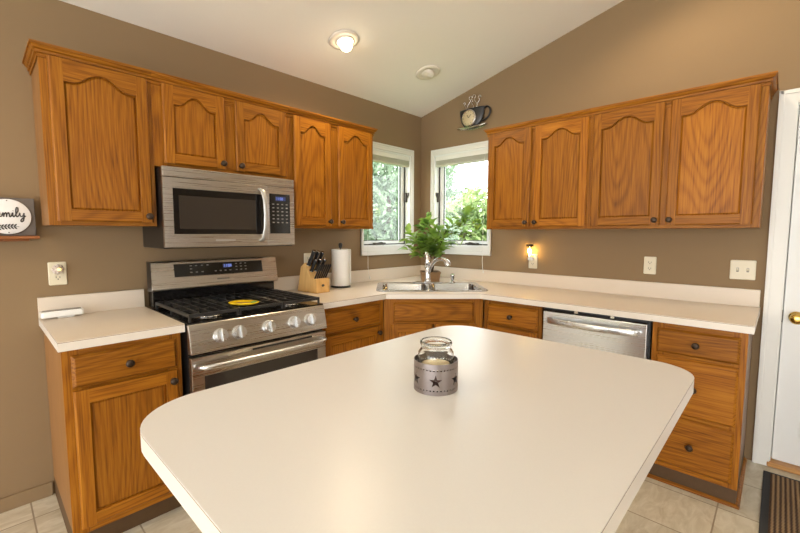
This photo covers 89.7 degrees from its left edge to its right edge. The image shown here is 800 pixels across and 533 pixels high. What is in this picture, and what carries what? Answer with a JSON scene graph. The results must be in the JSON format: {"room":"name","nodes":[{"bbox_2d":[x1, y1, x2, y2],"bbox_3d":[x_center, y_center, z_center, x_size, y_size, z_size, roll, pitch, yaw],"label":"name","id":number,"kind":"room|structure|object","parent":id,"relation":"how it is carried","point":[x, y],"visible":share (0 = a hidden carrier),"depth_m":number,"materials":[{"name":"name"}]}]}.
{"room":"kitchen","nodes":[
{"label":"kitchen","id":0,"kind":"room"},
{"bbox_2d":[0,0,420,497],"bbox_3d":[-2.065,-0.074,1.758,0.150,2.515,6.750,5,6,43],"label":"wall","id":1,"kind":"structure","parent":0,"point":[98,259],"depth_m":2.05,"materials":[{"name":"brown paint"}]},
{"bbox_2d":[0,236,39,240],"bbox_3d":[-1.962,-0.115,1.692,0.084,0.026,0.662,5,6,43],"label":"wall shelf","id":2,"kind":"object","parent":1,"relation":"attached to","point":[2,238],"visible":1,"depth_m":1.87,"materials":[{"name":"brown wood"}]},
{"bbox_2d":[0,197,35,235],"bbox_3d":[-1.814,-0.230,1.859,0.044,0.175,0.188,5,6,43],"label":"family sign","id":3,"kind":"object","parent":2,"relation":"on","point":[17,215],"visible":1,"depth_m":1.87,"materials":[{"name":"white"}]},
{"bbox_2d":[0,481,53,513],"bbox_3d":[-3.050,1.237,0.706,0.014,0.070,3.721,5,6,43],"label":"baseboard","id":4,"kind":"structure","parent":1,"relation":"attached to","point":[16,500],"depth_m":1.97,"materials":[{"name":"brown paint"}]},
{"bbox_2d":[47,262,67,284],"bbox_3d":[-1.718,0.035,2.019,0.008,0.116,0.072,5,6,43],"label":"wall outlet","id":5,"kind":"object","parent":1,"relation":"attached to","point":[54,279],"visible":0.91,"depth_m":2.02,"materials":[{"name":"beige plastic"}]},
{"bbox_2d":[51,264,63,273],"bbox_3d":[-1.707,0.014,2.006,0.045,0.051,0.036,-1,5,-11],"label":"night light","id":6,"kind":"object","parent":5,"relation":"attached to","point":[57,268],"visible":1,"depth_m":2.00,"materials":[{"name":"beige plastic"}]},
{"bbox_2d":[54,275,61,279],"bbox_3d":[-1.716,0.055,2.018,0.002,0.027,0.032,5,6,43],"label":"socket","id":7,"kind":"object","parent":5,"relation":"attached to","point":[56,277],"depth_m":2.02,"materials":[{"name":"grey plastic"}]},
{"bbox_2d":[22,39,156,226],"bbox_3d":[-1.488,-0.581,1.955,0.357,0.765,0.447,5,6,43],"label":"upper cabinet","id":8,"kind":"object","parent":1,"relation":"attached to","point":[93,114],"visible":1,"depth_m":1.85,"materials":[{"name":"brown wood"}]},
{"bbox_2d":[37,289,144,317],"bbox_3d":[-1.616,0.191,2.131,0.020,0.100,0.451,5,6,43],"label":"backsplash","id":9,"kind":"structure","parent":1,"relation":"attached to","point":[113,300],"depth_m":2.13,"materials":[{"name":"beige laminate"}]},
{"bbox_2d":[151,71,288,178],"bbox_3d":[-1.072,-0.768,2.380,0.357,0.459,0.762,5,6,43],"label":"upper cabinet","id":10,"kind":"object","parent":1,"relation":"attached to","point":[196,125],"visible":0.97,"depth_m":2.23,"materials":[{"name":"brown wood"}]},
{"bbox_2d":[143,166,294,248],"bbox_3d":[-1.042,-0.324,2.381,0.443,0.412,0.740,5,6,43],"label":"microwave","id":11,"kind":"object","parent":10,"relation":"attached to","point":[195,208],"visible":0.99,"depth_m":2.20,"materials":[{"name":"silver metal"}]},
{"bbox_2d":[304,253,310,262],"bbox_3d":[-0.704,-0.044,3.086,0.008,0.116,0.072,5,6,43],"label":"wall outlet","id":12,"kind":"object","parent":1,"relation":"attached to","point":[306,255],"visible":0.44,"depth_m":3.07,"materials":[{"name":"beige plastic"}]},
{"bbox_2d":[287,106,377,228],"bbox_3d":[-0.547,-0.660,2.945,0.357,0.765,0.767,5,6,43],"label":"upper cabinet","id":13,"kind":"object","parent":1,"relation":"attached to","point":[330,159],"visible":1,"depth_m":2.81,"materials":[{"name":"brown wood"}]},
{"bbox_2d":[274,265,420,290],"bbox_3d":[-0.365,0.085,3.447,0.020,0.100,1.642,5,6,43],"label":"backsplash","id":14,"kind":"structure","parent":1,"relation":"attached to","point":[289,282],"depth_m":3.53,"materials":[{"name":"beige laminate"}]},
{"bbox_2d":[360,141,413,255],"bbox_3d":[-0.149,-0.607,3.712,0.150,0.985,0.669,5,6,43],"label":"window","id":15,"kind":"structure","parent":1,"relation":"in","point":[406,174],"depth_m":3.87,"materials":[{"name":"white paint"}]},
{"bbox_2d":[368,150,408,278],"bbox_3d":[-0.114,-0.469,3.690,0.092,1.128,0.587,5,6,43],"label":"window shade","id":16,"kind":"object","parent":15,"relation":"attached to","point":[378,156],"visible":0.67,"depth_m":3.67,"materials":[{"name":"white fabric"}]},
{"bbox_2d":[60,0,622,116],"bbox_3d":[0.482,-1.567,-0.886,7.300,1.076,6.900,5,6,43],"label":"ceiling","id":17,"kind":"structure","parent":0,"point":[470,42],"depth_m":2.65,"materials":[{"name":"white paint"}]},
{"bbox_2d":[329,30,358,51],"bbox_3d":[-0.362,-1.446,2.610,0.195,0.094,0.190,-4,6,-42],"label":"recessed light","id":18,"kind":"object","parent":17,"relation":"in","point":[345,40],"visible":1,"depth_m":2.58,"materials":[{"name":"beige glass"}]},
{"bbox_2d":[416,65,439,79],"bbox_3d":[0.219,-1.516,3.156,0.195,0.061,0.190,-4,6,-42],"label":"recessed light","id":19,"kind":"object","parent":17,"relation":"in","point":[427,72],"visible":1,"depth_m":3.13,"materials":[{"name":"beige"}]},
{"bbox_2d":[0,459,799,532],"bbox_3d":[0.476,1.450,-0.639,7.300,0.120,6.900,5,6,43],"label":"floor","id":20,"kind":"structure","parent":0,"point":[657,507],"depth_m":1.91,"materials":[{"name":"beige tile"}]},
{"bbox_2d":[44,333,182,532],"bbox_3d":[-1.381,0.733,1.954,0.659,0.875,0.432,5,6,43],"label":"base cabinet","id":21,"kind":"object","parent":20,"relation":"on","point":[100,398],"visible":0.8,"depth_m":1.72,"materials":[{"name":"brown wood"}]},
{"bbox_2d":[37,289,184,352],"bbox_3d":[-1.386,0.228,1.916,0.652,0.138,0.451,5,6,43],"label":"countertop","id":22,"kind":"structure","parent":21,"relation":"on","point":[112,317],"depth_m":1.90,"materials":[{"name":"beige laminate"}]},
{"bbox_2d":[39,307,83,318],"bbox_3d":[-1.673,0.232,1.993,0.060,0.039,0.166,4,6,42],"label":"gadget","id":23,"kind":"object","parent":22,"relation":"on","point":[67,312],"visible":1,"depth_m":1.97,"materials":[{"name":"white plastic"}]},
{"bbox_2d":[146,256,326,395],"bbox_3d":[-0.918,0.554,2.341,0.740,1.172,0.762,5,6,43],"label":"gas range","id":24,"kind":"object","parent":20,"relation":"on","point":[222,342],"visible":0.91,"depth_m":2.20,"materials":[{"name":"silver metal"}]},
{"bbox_2d":[152,301,322,326],"bbox_3d":[-0.917,0.235,2.315,0.548,0.016,0.760,5,6,43],"label":"cooktop","id":25,"kind":"object","parent":24,"relation":"in","point":[218,320],"depth_m":2.10,"materials":[{"name":"black metal"}]},
{"bbox_2d":[228,300,258,304],"bbox_3d":[-0.827,0.191,2.135,0.158,0.015,0.122,0,5,-1],"label":"spoon rest","id":26,"kind":"object","parent":24,"relation":"on","point":[236,302],"visible":1,"depth_m":2.13,"materials":[{"name":"yellow ceramic"}]},
{"bbox_2d":[322,300,382,356],"bbox_3d":[-0.508,0.660,2.873,0.659,0.875,0.545,5,6,43],"label":"base cabinet","id":27,"kind":"object","parent":20,"relation":"on","point":[355,326],"visible":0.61,"depth_m":2.64,"materials":[{"name":"brown wood"}]},
{"bbox_2d":[140,325,693,532],"bbox_3d":[0.140,0.785,1.133,0.937,0.914,1.310,5,6,43],"label":"kitchen island","id":28,"kind":"object","parent":20,"relation":"on","point":[535,435],"visible":0.94,"depth_m":0.81,"materials":[{"name":"laminate"}]},
{"bbox_2d":[414,354,457,395],"bbox_3d":[0.097,0.289,1.092,0.119,0.082,0.119,1,5,5],"label":"candle holder","id":29,"kind":"object","parent":28,"relation":"on","point":[447,383],"visible":0.85,"depth_m":1.04,"materials":[{"name":"grey metal"}]},
{"bbox_2d":[418,336,453,391],"bbox_3d":[0.097,0.263,1.090,0.097,0.130,0.097,5,6,43],"label":"candle jar","id":30,"kind":"object","parent":29,"relation":"in","point":[434,350],"visible":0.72,"depth_m":1.05,"materials":[{"name":"clear glass"}]},
{"bbox_2d":[383,299,484,341],"bbox_3d":[0.226,0.625,3.320,1.108,0.875,1.111,5,6,43],"label":"base cabinet","id":31,"kind":"object","parent":20,"relation":"on","point":[401,317],"visible":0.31,"depth_m":2.86,"materials":[{"name":"brown wood"}]},
{"bbox_2d":[274,265,760,333],"bbox_3d":[0.566,0.177,2.584,2.565,0.138,1.663,5,6,43],"label":"countertop","id":32,"kind":"structure","parent":31,"relation":"on","point":[710,307],"depth_m":2.66,"materials":[{"name":"beige laminate"}]},
{"bbox_2d":[298,263,329,293],"bbox_3d":[-0.622,0.075,2.892,0.213,0.208,0.123,4,6,39],"label":"knife block","id":33,"kind":"object","parent":32,"relation":"on","point":[307,283],"visible":0.83,"depth_m":2.84,"materials":[{"name":"brown wood"}]},
{"bbox_2d":[306,250,315,265],"bbox_3d":[-0.624,-0.060,2.830,0.091,0.119,0.034,4,6,39],"label":"knife","id":34,"kind":"object","parent":33,"relation":"in","point":[313,252],"visible":1,"depth_m":2.82,"materials":[{"name":"black plastic"}]},
{"bbox_2d":[309,259,316,271],"bbox_3d":[-0.606,-0.008,2.820,0.076,0.098,0.031,4,6,39],"label":"knife","id":35,"kind":"object","parent":33,"relation":"in","point":[315,260],"visible":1,"depth_m":2.81,"materials":[{"name":"black plastic"}]},
{"bbox_2d":[311,250,319,264],"bbox_3d":[-0.600,-0.059,2.862,0.087,0.114,0.034,4,6,39],"label":"knife","id":36,"kind":"object","parent":33,"relation":"in","point":[317,251],"visible":0.7,"depth_m":2.85,"materials":[{"name":"black plastic"}]},
{"bbox_2d":[314,258,321,271],"bbox_3d":[-0.581,-0.010,2.851,0.076,0.098,0.031,4,6,39],"label":"knife","id":37,"kind":"object","parent":33,"relation":"in","point":[319,259],"visible":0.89,"depth_m":2.84,"materials":[{"name":"black plastic"}]},
{"bbox_2d":[316,251,323,263],"bbox_3d":[-0.576,-0.059,2.895,0.084,0.108,0.034,4,6,39],"label":"knife","id":38,"kind":"object","parent":33,"relation":"in","point":[321,252],"visible":0.59,"depth_m":2.88,"materials":[{"name":"black plastic"}]},
{"bbox_2d":[331,243,350,287],"bbox_3d":[-0.461,-0.013,3.141,0.156,0.346,0.164,5,6,43],"label":"paper towel holder","id":39,"kind":"object","parent":32,"relation":"on","point":[339,244],"visible":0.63,"depth_m":3.10,"materials":[{"name":"black metal"}]},
{"bbox_2d":[331,249,350,285],"bbox_3d":[-0.463,0.006,3.140,0.138,0.282,0.139,5,6,43],"label":"paper towel roll","id":40,"kind":"object","parent":39,"relation":"on","point":[341,258],"visible":1,"depth_m":3.08,"materials":[{"name":"white paper"}]},
{"bbox_2d":[376,282,487,299],"bbox_3d":[0.231,0.241,3.168,0.824,0.177,0.540,0,5,-2],"label":"sink","id":41,"kind":"object","parent":32,"relation":"in","point":[381,286],"visible":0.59,"depth_m":3.31,"materials":[{"name":"silver metal"}]},
{"bbox_2d":[450,274,454,282],"bbox_3d":[0.441,0.098,3.373,0.048,0.076,0.048,0,5,-2],"label":"sprayer","id":42,"kind":"object","parent":41,"relation":"on","point":[451,275],"visible":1,"depth_m":3.36,"materials":[{"name":"silver metal"}]},
{"bbox_2d":[413,251,450,282],"bbox_3d":[0.274,0.006,3.341,0.327,0.263,0.131,2,5,21],"label":"tap","id":43,"kind":"object","parent":32,"relation":"on","point":[428,266],"visible":1,"depth_m":3.34,"materials":[{"name":"silver metal"}]},
{"bbox_2d":[398,205,486,280],"bbox_3d":[0.380,-0.204,3.502,0.812,0.670,0.389,0,5,-2],"label":"potted plant","id":44,"kind":"object","parent":32,"relation":"on","point":[433,242],"visible":0.94,"depth_m":3.47,"materials":[{"name":"green plant"}]},
{"bbox_2d":[484,299,544,339],"bbox_3d":[0.945,0.657,2.951,0.425,0.875,0.659,5,6,43],"label":"base cabinet","id":45,"kind":"object","parent":20,"relation":"on","point":[512,318],"visible":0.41,"depth_m":2.69,"materials":[{"name":"brown wood"}]},
{"bbox_2d":[543,307,652,359],"bbox_3d":[1.306,0.688,2.581,0.600,0.874,0.670,5,6,43],"label":"dishwasher","id":46,"kind":"object","parent":20,"relation":"on","point":[613,334],"visible":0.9,"depth_m":2.31,"materials":[{"name":"silver metal"}]},
{"bbox_2d":[646,321,752,509],"bbox_3d":[1.688,0.716,2.249,0.401,0.875,0.659,5,6,43],"label":"base cabinet","id":47,"kind":"object","parent":20,"relation":"on","point":[702,455],"visible":0.74,"depth_m":2.01,"materials":[{"name":"brown wood"}]},
{"bbox_2d":[759,470,799,532],"bbox_3d":[2.081,1.198,1.688,0.847,0.009,0.805,5,6,43],"label":"door mat","id":48,"kind":"object","parent":20,"relation":"on","point":[780,497],"visible":1,"depth_m":1.97,"materials":[{"name":"grey"}]},
{"bbox_2d":[421,0,799,459],"bbox_3d":[2.801,-0.482,1.661,7.000,3.365,0.150,5,6,43],"label":"wall","id":49,"kind":"structure","parent":0,"point":[633,49],"depth_m":2.66,"materials":[{"name":"brown paint"}]},
{"bbox_2d":[430,141,491,255],"bbox_3d":[0.589,-0.606,3.725,0.669,0.985,0.150,5,6,43],"label":"window","id":50,"kind":"structure","parent":49,"relation":"in","point":[438,175],"depth_m":3.80,"materials":[{"name":"white paint"}]},
{"bbox_2d":[436,149,487,272],"bbox_3d":[0.555,-0.495,3.699,0.587,1.072,0.092,5,6,43],"label":"window shade","id":51,"kind":"object","parent":50,"relation":"attached to","point":[480,155],"visible":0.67,"depth_m":3.63,"materials":[{"name":"white paint"}]},
{"bbox_2d":[457,94,490,129],"bbox_3d":[0.639,-1.347,3.496,0.345,0.291,0.080,5,6,43],"label":"wall clock","id":52,"kind":"object","parent":49,"relation":"attached to","point":[471,118],"visible":1,"depth_m":3.47,"materials":[{"name":"black metal"}]},
{"bbox_2d":[460,106,484,128],"bbox_3d":[0.628,-1.292,3.514,0.253,0.164,0.058,5,6,43],"label":"cup","id":53,"kind":"object","parent":52,"relation":"on","point":[471,118],"depth_m":3.47,"materials":[{"name":"black metal"}]},
{"bbox_2d":[529,254,537,268],"bbox_3d":[1.068,-0.042,3.233,0.072,0.116,0.008,5,6,43],"label":"wall outlet","id":54,"kind":"object","parent":49,"relation":"attached to","point":[532,263],"visible":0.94,"depth_m":3.23,"materials":[{"name":"beige plastic"}]},
{"bbox_2d":[526,244,533,259],"bbox_3d":[1.036,-0.113,3.208,0.056,0.129,0.066,5,6,43],"label":"night light","id":55,"kind":"object","parent":54,"relation":"attached to","point":[529,256],"visible":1,"depth_m":3.20,"materials":[{"name":"white plastic"}]},
{"bbox_2d":[484,108,591,229],"bbox_3d":[1.034,-0.659,2.974,0.787,0.765,0.357,5,6,43],"label":"upper cabinet","id":56,"kind":"object","parent":49,"relation":"attached to","point":[539,169],"visible":1,"depth_m":2.82,"materials":[{"name":"brown wood"}]},
{"bbox_2d":[421,265,760,307],"bbox_3d":[1.130,0.111,3.178,2.561,0.100,0.020,5,6,43],"label":"backsplash","id":57,"kind":"structure","parent":49,"relation":"attached to","point":[707,294],"depth_m":2.79,"materials":[{"name":"beige laminate"}]},
{"bbox_2d":[643,257,656,273],"bbox_3d":[1.661,-0.007,2.673,0.072,0.116,0.008,5,6,43],"label":"wall outlet","id":58,"kind":"object","parent":49,"relation":"attached to","point":[649,262],"visible":1,"depth_m":2.67,"materials":[{"name":"beige plastic"}]},
{"bbox_2d":[588,71,778,228],"bbox_3d":[1.636,-0.611,2.406,0.871,0.765,0.357,5,6,43],"label":"upper cabinet","id":59,"kind":"object","parent":49,"relation":"attached to","point":[691,158],"visible":1,"depth_m":2.25,"materials":[{"name":"brown wood"}]},
{"bbox_2d":[729,260,756,279],"bbox_3d":[2.000,0.020,2.347,0.116,0.114,0.016,5,6,43],"label":"light switch","id":60,"kind":"object","parent":49,"relation":"attached to","point":[739,269],"visible":1,"depth_m":2.35,"materials":[{"name":"beige plastic"}]},
{"bbox_2d":[752,88,799,474],"bbox_3d":[2.461,0.120,1.985,0.978,2.110,0.177,5,6,43],"label":"door","id":61,"kind":"structure","parent":49,"relation":"in","point":[776,440],"depth_m":2.25,"materials":[{"name":"white paint"}]},
{"label":"outside","id":62,"kind":"structure","parent":0,"visible":0},
{"bbox_3d":[10.385,0.143,22.149,70.000,0.200,39.840,5,6,43],"label":"ground","id":63,"kind":"structure","parent":62,"visible":0},
{"bbox_2d":[374,171,396,228],"bbox_3d":[-1.962,-1.802,14.412,4.443,5.480,2.994,-1,5,-10],"label":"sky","id":64,"kind":"structure","parent":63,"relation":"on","point":[378,208],"depth_m":13.62,"materials":[{"name":"white"}]},
{"bbox_2d":[364,162,458,239],"bbox_3d":[-0.502,-1.042,8.828,3.790,4.319,2.552,-1,5,-9],"label":"tree","id":65,"kind":"object","parent":63,"relation":"on","point":[385,183],"visible":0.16,"depth_m":8.34,"materials":[{"name":"green plant"}]},
{"bbox_2d":[380,165,467,216],"bbox_3d":[0.926,-2.783,16.859,4.046,6.470,3.095,1,5,10],"label":"tree","id":66,"kind":"object","parent":63,"relation":"on","point":[450,181],"visible":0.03,"depth_m":16.21,"materials":[{"name":"green plant"}]},
{"bbox_2d":[445,186,486,240],"bbox_3d":[2.515,-0.642,12.311,5.124,3.618,2.648,1,5,5],"label":"tree","id":67,"kind":"object","parent":63,"relation":"on","point":[467,199],"visible":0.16,"depth_m":11.79,"materials":[{"name":"green plant"}]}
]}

